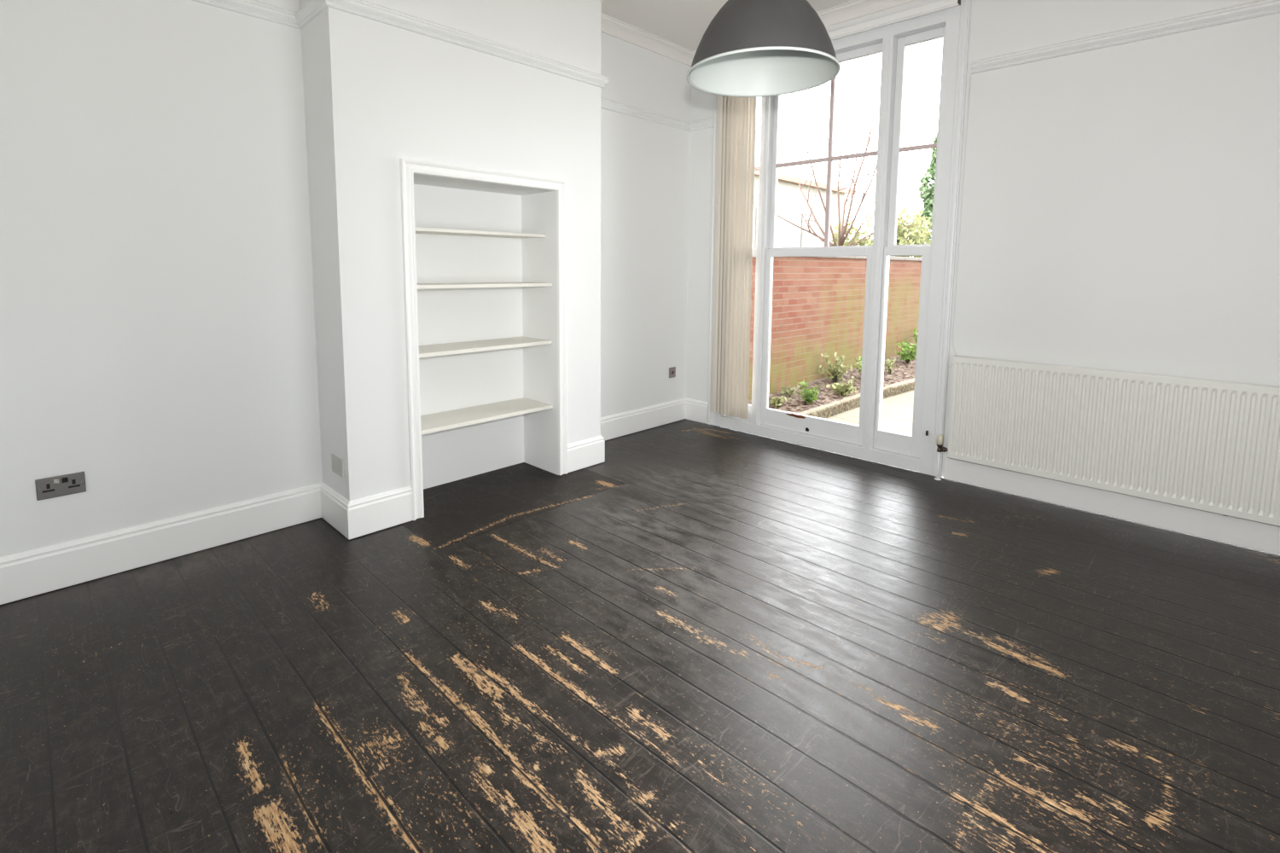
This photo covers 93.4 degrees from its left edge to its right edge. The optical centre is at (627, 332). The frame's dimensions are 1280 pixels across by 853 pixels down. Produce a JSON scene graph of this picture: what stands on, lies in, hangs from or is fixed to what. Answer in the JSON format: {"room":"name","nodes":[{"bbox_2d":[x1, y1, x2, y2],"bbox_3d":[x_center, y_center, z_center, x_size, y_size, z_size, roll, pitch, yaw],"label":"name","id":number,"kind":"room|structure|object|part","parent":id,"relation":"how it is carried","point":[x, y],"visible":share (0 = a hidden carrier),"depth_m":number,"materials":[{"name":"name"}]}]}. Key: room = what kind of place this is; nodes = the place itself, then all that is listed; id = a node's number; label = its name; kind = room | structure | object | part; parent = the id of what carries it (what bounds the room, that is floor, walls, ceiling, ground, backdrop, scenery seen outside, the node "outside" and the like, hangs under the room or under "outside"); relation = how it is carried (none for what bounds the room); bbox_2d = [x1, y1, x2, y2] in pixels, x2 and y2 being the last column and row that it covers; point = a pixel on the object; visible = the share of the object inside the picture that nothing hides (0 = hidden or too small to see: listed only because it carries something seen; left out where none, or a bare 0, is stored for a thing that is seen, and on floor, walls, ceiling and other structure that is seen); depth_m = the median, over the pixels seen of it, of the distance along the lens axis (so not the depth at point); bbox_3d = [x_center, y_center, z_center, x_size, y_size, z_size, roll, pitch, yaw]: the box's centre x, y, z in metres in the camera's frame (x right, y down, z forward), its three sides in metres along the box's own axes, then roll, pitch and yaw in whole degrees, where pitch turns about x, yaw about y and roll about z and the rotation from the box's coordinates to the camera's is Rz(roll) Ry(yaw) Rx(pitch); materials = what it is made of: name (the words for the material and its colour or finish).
{"room":"living room","nodes":[
{"label":"living room","id":0,"kind":"room"},
{"bbox_2d":[0,0,691,557],"bbox_3d":[-1.054,-0.492,3.685,0.120,3.330,4.965,6,8,44],"label":"wall","id":1,"kind":"structure","parent":0,"point":[158,346],"depth_m":2.73,"materials":[{"name":"white paint"}]},
{"bbox_2d":[34,471,86,500],"bbox_3d":[-2.299,0.625,2.448,0.010,0.086,0.146,6,8,44],"label":"power socket","id":2,"kind":"object","parent":1,"relation":"attached to","point":[61,485],"visible":1,"depth_m":2.44,"materials":[{"name":"metal"}]},
{"bbox_2d":[53,478,59,484],"bbox_3d":[-2.305,0.604,2.435,0.004,0.020,0.018,6,8,44],"label":"switch","id":3,"kind":"object","parent":2,"relation":"attached to","point":[56,481],"depth_m":2.43,"materials":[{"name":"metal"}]},
{"bbox_2d":[61,477,68,482],"bbox_3d":[-2.289,0.603,2.452,0.004,0.020,0.018,6,8,44],"label":"switch","id":4,"kind":"object","parent":2,"relation":"attached to","point":[63,480],"depth_m":2.45,"materials":[{"name":"black plastic"}]},
{"bbox_2d":[0,482,413,605],"bbox_3d":[-1.899,0.942,2.623,0.386,0.183,1.832,6,8,44],"label":"baseboard","id":5,"kind":"structure","parent":1,"relation":"attached to","point":[29,573],"depth_m":2.76,"materials":[{"name":"white wood"}]},
{"bbox_2d":[191,0,714,131],"bbox_3d":[-0.925,-1.550,3.325,0.400,0.071,4.545,6,8,44],"label":"trim","id":6,"kind":"structure","parent":1,"relation":"attached to","point":[311,8],"depth_m":3.03,"materials":[{"name":"white paint"}]},
{"bbox_2d":[669,366,675,378],"bbox_3d":[0.387,0.346,5.153,0.010,0.090,0.082,6,8,44],"label":"wall outlet","id":7,"kind":"object","parent":1,"relation":"attached to","point":[672,370],"visible":1,"depth_m":5.15,"materials":[{"name":"metal"}]},
{"bbox_2d":[299,0,601,500],"bbox_3d":[-0.885,-0.597,3.496,0.366,3.080,1.658,6,8,44],"label":"wall","id":8,"kind":"structure","parent":0,"point":[377,95],"depth_m":3.07,"materials":[{"name":"white paint"}]},
{"bbox_2d":[331,453,343,477],"bbox_3d":[-1.442,0.664,2.997,0.140,0.090,0.008,6,8,44],"label":"blank plate","id":9,"kind":"object","parent":8,"relation":"attached to","point":[337,462],"visible":1,"depth_m":2.98,"materials":[{"name":"white plastic"}]},
{"bbox_2d":[415,227,545,238],"bbox_3d":[-0.924,-0.579,3.535,0.256,0.018,0.918,6,8,44],"label":"shelf","id":10,"kind":"object","parent":8,"relation":"in","point":[418,230],"visible":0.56,"depth_m":3.47,"materials":[{"name":"paint"}]},
{"bbox_2d":[399,158,567,520],"bbox_3d":[-0.750,0.029,3.423,0.026,1.846,1.044,6,8,44],"label":"trim","id":11,"kind":"structure","parent":8,"relation":"attached to","point":[408,167],"depth_m":3.14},
{"bbox_2d":[417,282,552,289],"bbox_3d":[-0.905,-0.276,3.546,0.316,0.021,0.918,6,8,44],"label":"shelf","id":12,"kind":"object","parent":8,"relation":"in","point":[466,285],"visible":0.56,"depth_m":3.45,"materials":[{"name":"paint"}]},
{"bbox_2d":[418,336,551,358],"bbox_3d":[-0.909,0.084,3.586,0.310,0.022,0.918,6,8,44],"label":"shelf","id":13,"kind":"object","parent":8,"relation":"in","point":[514,342],"visible":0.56,"depth_m":3.54,"materials":[{"name":"paint"}]},
{"bbox_2d":[420,397,552,435],"bbox_3d":[-0.910,0.496,3.628,0.316,0.022,0.918,6,8,44],"label":"shelf","id":14,"kind":"object","parent":8,"relation":"in","point":[480,414],"visible":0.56,"depth_m":3.60,"materials":[{"name":"paint"}]},
{"bbox_2d":[567,397,708,472],"bbox_3d":[0.065,0.745,4.601,0.386,0.183,1.669,6,8,44],"label":"baseboard","id":15,"kind":"structure","parent":8,"relation":"attached to","point":[585,453],"depth_m":4.81,"materials":[{"name":"white wood"}]},
{"bbox_2d":[599,0,918,66],"bbox_3d":[0.412,-1.932,1.960,4.150,0.085,4.545,6,8,44],"label":"trim","id":16,"kind":"structure","parent":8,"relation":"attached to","point":[853,9],"depth_m":4.31,"materials":[{"name":"paint"}]},
{"bbox_2d":[0,418,1279,852],"bbox_3d":[0.392,1.089,2.277,4.152,0.001,4.542,6,8,44],"label":"floor","id":17,"kind":"structure","parent":0,"point":[696,637],"depth_m":1.93,"materials":[{"name":"black wood"}]},
{"bbox_2d":[601,0,853,51],"bbox_3d":[0.476,-2.030,2.014,4.390,0.100,4.965,6,8,44],"label":"ceiling","id":18,"kind":"structure","parent":0,"point":[683,23],"depth_m":4.19,"materials":[{"name":"paint"}]},
{"bbox_2d":[686,0,840,97],"bbox_3d":[0.461,-1.421,1.995,0.509,1.105,0.509,6,8,44],"label":"pendant lamp","id":19,"kind":"object","parent":18,"relation":"hanging from","point":[750,48],"visible":1,"depth_m":1.95,"materials":[{"name":"grey metal"}]},
{"bbox_3d":[0.459,-1.049,2.034,0.492,0.340,0.492,6,8,44],"label":"lamp shade","id":20,"kind":"part","parent":19,"relation":"part of","materials":[{"name":"grey metal"}]},
{"bbox_2d":[685,0,1279,477],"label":"wall","id":21,"kind":"structure","parent":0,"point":[1120,206],"depth_m":3.16,"materials":[{"name":"white paint"}]},
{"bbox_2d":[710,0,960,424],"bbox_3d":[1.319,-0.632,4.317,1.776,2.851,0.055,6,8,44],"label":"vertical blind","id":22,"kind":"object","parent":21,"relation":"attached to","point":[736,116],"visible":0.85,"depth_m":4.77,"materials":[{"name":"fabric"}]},
{"bbox_2d":[707,0,971,477],"bbox_3d":[1.485,-0.612,4.473,1.850,2.975,0.384,6,8,44],"label":"window","id":23,"kind":"structure","parent":21,"relation":"in","point":[917,451],"depth_m":4.01,"materials":[{"name":"paint"}]},
{"bbox_3d":[0.922,0.027,4.903,0.308,1.383,0.043,6,8,44],"label":"sash","id":24,"kind":"part","parent":23,"relation":"part of","materials":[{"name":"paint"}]},
{"bbox_3d":[1.379,0.077,4.454,0.832,1.383,0.043,6,8,44],"label":"sash","id":25,"kind":"part","parent":23,"relation":"part of","materials":[{"name":"paint"}]},
{"bbox_3d":[1.422,-1.260,4.348,0.832,1.390,0.040,6,8,44],"label":"sash","id":26,"kind":"part","parent":23,"relation":"part of","materials":[{"name":"paint"}]},
{"bbox_3d":[1.836,0.128,4.005,0.310,1.383,0.043,6,8,44],"label":"sash","id":27,"kind":"part","parent":23,"relation":"part of","materials":[{"name":"paint"}]},
{"bbox_3d":[1.879,-1.210,3.899,0.310,1.390,0.040,6,8,44],"label":"sash","id":28,"kind":"part","parent":23,"relation":"part of","materials":[{"name":"paint"}]},
{"bbox_2d":[948,75,971,367],"bbox_3d":[2.040,-0.649,3.674,0.006,1.756,0.041,-5,8,-39],"label":"cable","id":29,"kind":"object","parent":21,"relation":"attached to","point":[970,76],"visible":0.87,"depth_m":3.67,"materials":[{"name":"white plastic"}]},
{"bbox_2d":[934,354,1279,526],"bbox_3d":[2.637,0.606,3.154,1.874,0.803,0.084,6,8,44],"label":"radiator","id":30,"kind":"object","parent":21,"relation":"attached to","point":[1207,445],"visible":1,"depth_m":3.13,"materials":[{"name":"metal"}]},
{"bbox_2d":[943,451,1279,555],"bbox_3d":[0.393,0.994,2.269,4.150,0.183,4.545,6,8,44],"label":"baseboard","id":31,"kind":"structure","parent":21,"relation":"attached to","point":[1257,536],"depth_m":3.21,"materials":[{"name":"white wood"}]},
{"label":"outside","id":32,"kind":"structure","parent":0,"visible":0},
{"bbox_3d":[7.880,-0.822,24.121,44.000,0.199,36.575,6,8,44],"label":"ground","id":33,"kind":"structure","parent":32,"visible":0},
{"bbox_2d":[752,129,856,248],"bbox_3d":[2.498,-4.119,21.066,6.590,6.930,10.400,6,8,44],"label":"house","id":34,"kind":"structure","parent":33,"relation":"on","point":[788,235],"depth_m":20.35,"materials":[{"name":"white paint"}]},
{"bbox_3d":[6.206,-3.381,20.638,0.010,1.140,0.740,6,8,44],"label":"pane","id":35,"kind":"part","parent":34,"relation":"part of","materials":[{"name":"clear glass"}]},
{"bbox_2d":[748,256,921,401],"bbox_3d":[4.507,-0.304,9.873,0.280,1.825,11.565,6,8,44],"label":"wall","id":36,"kind":"structure","parent":33,"relation":"on","point":[817,304],"depth_m":7.70,"materials":[{"name":"red brick"}]},
{"bbox_2d":[754,46,942,246],"bbox_3d":[3.888,-2.376,9.997,3.167,5.818,3.794,6,8,44],"label":"bare tree","id":37,"kind":"object","parent":33,"relation":"on","point":[841,237],"visible":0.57,"depth_m":9.97,"materials":[{"name":"brown plant"}]},
{"bbox_2d":[830,217,893,256],"bbox_3d":[4.200,-0.797,10.868,1.095,2.494,1.268,6,8,44],"label":"bush","id":38,"kind":"object","parent":33,"relation":"on","point":[868,241],"visible":0.09,"depth_m":10.61,"materials":[{"name":"green plant"}]},
{"bbox_2d":[825,389,913,435],"bbox_3d":[6.328,0.926,6.768,5.700,0.055,9.575,6,8,44],"label":"paving","id":39,"kind":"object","parent":33,"relation":"on","point":[897,411],"depth_m":6.54,"materials":[{"name":"concrete"}]},
{"bbox_2d":[797,378,914,418],"bbox_3d":[4.056,0.681,8.236,8.425,0.157,0.175,-5,8,-43],"label":"stone kerb","id":40,"kind":"object","parent":39,"relation":"on","point":[834,408],"visible":0.24,"depth_m":6.75,"materials":[{"name":"beige stone"}]},
{"bbox_2d":[860,204,931,257],"bbox_3d":[4.973,-0.986,11.508,1.575,2.746,1.535,6,8,44],"label":"bush","id":41,"kind":"object","parent":33,"relation":"on","point":[905,235],"visible":0.19,"depth_m":11.10,"materials":[{"name":"green plant"}]},
{"bbox_2d":[910,133,937,257],"bbox_3d":[6.427,-1.932,12.610,1.780,4.412,1.778,2,6,13],"label":"conifer","id":42,"kind":"object","parent":33,"relation":"on","point":[928,199],"visible":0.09,"depth_m":12.42,"materials":[{"name":"green plant"}]},
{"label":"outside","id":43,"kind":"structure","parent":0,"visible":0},
{"bbox_2d":[748,351,916,413],"bbox_3d":[3.855,0.531,8.508,0.890,0.186,8.530,6,8,44],"label":"soil","id":44,"kind":"object","parent":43,"point":[906,371],"visible":0.13,"depth_m":7.55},
{"bbox_2d":[769,395,786,408],"bbox_3d":[1.605,0.748,6.383,0.182,0.152,0.167,1,6,6],"label":"plant","id":45,"kind":"object","parent":44,"relation":"on","point":[776,402],"visible":0.98,"depth_m":6.38,"materials":[{"name":"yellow plant"}]},
{"bbox_2d":[778,385,797,396],"bbox_3d":[1.836,0.677,6.870,0.211,0.158,0.120,2,6,19],"label":"plant","id":46,"kind":"object","parent":44,"relation":"on","point":[788,392],"visible":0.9,"depth_m":6.85,"materials":[{"name":"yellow plant"}]},
{"bbox_2d":[797,379,821,403],"bbox_3d":[1.979,0.666,6.558,0.227,0.304,0.216,4,7,31],"label":"plant","id":47,"kind":"object","parent":44,"relation":"on","point":[809,395],"visible":0.93,"depth_m":6.56,"materials":[{"name":"green plant"}]},
{"bbox_3d":[1.997,0.689,6.559,0.206,0.259,0.181,3,7,25],"label":"stem","id":48,"kind":"part","parent":47,"relation":"part of","materials":[{"name":"green plant"}]},
{"bbox_2d":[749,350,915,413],"bbox_3d":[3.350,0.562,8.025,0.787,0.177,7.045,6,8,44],"label":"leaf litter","id":49,"kind":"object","parent":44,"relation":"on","point":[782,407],"visible":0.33,"depth_m":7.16,"materials":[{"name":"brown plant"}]},
{"bbox_2d":[818,351,851,383],"bbox_3d":[2.652,0.445,7.580,0.465,0.419,0.327,-1,6,-13],"label":"plant","id":50,"kind":"object","parent":44,"relation":"on","point":[837,373],"visible":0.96,"depth_m":7.59,"materials":[{"name":"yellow plant"}]},
{"bbox_2d":[826,376,856,396],"bbox_3d":[2.543,0.627,7.040,0.326,0.271,0.321,6,8,44],"label":"plant","id":51,"kind":"object","parent":44,"relation":"on","point":[849,388],"visible":0.94,"depth_m":7.00,"materials":[{"name":"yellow plant"}]},
{"bbox_3d":[2.552,0.640,7.046,0.269,0.244,0.243,6,8,44],"label":"stem","id":52,"kind":"part","parent":51,"relation":"part of","materials":[{"name":"green plant"}]},
{"bbox_2d":[852,355,861,374],"bbox_3d":[3.111,0.463,7.865,0.352,0.329,0.366,1,6,6],"label":"plant","id":53,"kind":"object","parent":44,"relation":"on","point":[860,357],"visible":0.17,"depth_m":7.83,"materials":[{"name":"green plant"}]},
{"bbox_2d":[884,357,896,374],"bbox_3d":[3.621,0.472,8.291,0.170,0.246,0.204,1,6,10],"label":"plant","id":54,"kind":"object","parent":44,"relation":"on","point":[888,363],"visible":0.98,"depth_m":8.30,"materials":[{"name":"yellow plant"}]},
{"bbox_2d":[895,339,917,363],"bbox_3d":[4.246,0.301,8.980,0.398,0.371,0.415,6,8,44],"label":"plant","id":55,"kind":"object","parent":44,"relation":"on","point":[907,357],"visible":0.96,"depth_m":8.96,"materials":[{"name":"green plant"}]},
{"bbox_2d":[912,328,917,343],"bbox_3d":[4.816,0.168,9.676,0.446,0.456,0.304,3,7,22],"label":"plant","id":56,"kind":"object","parent":44,"relation":"on","point":[915,333],"visible":0.05,"depth_m":9.77,"materials":[{"name":"green plant"}]}
]}

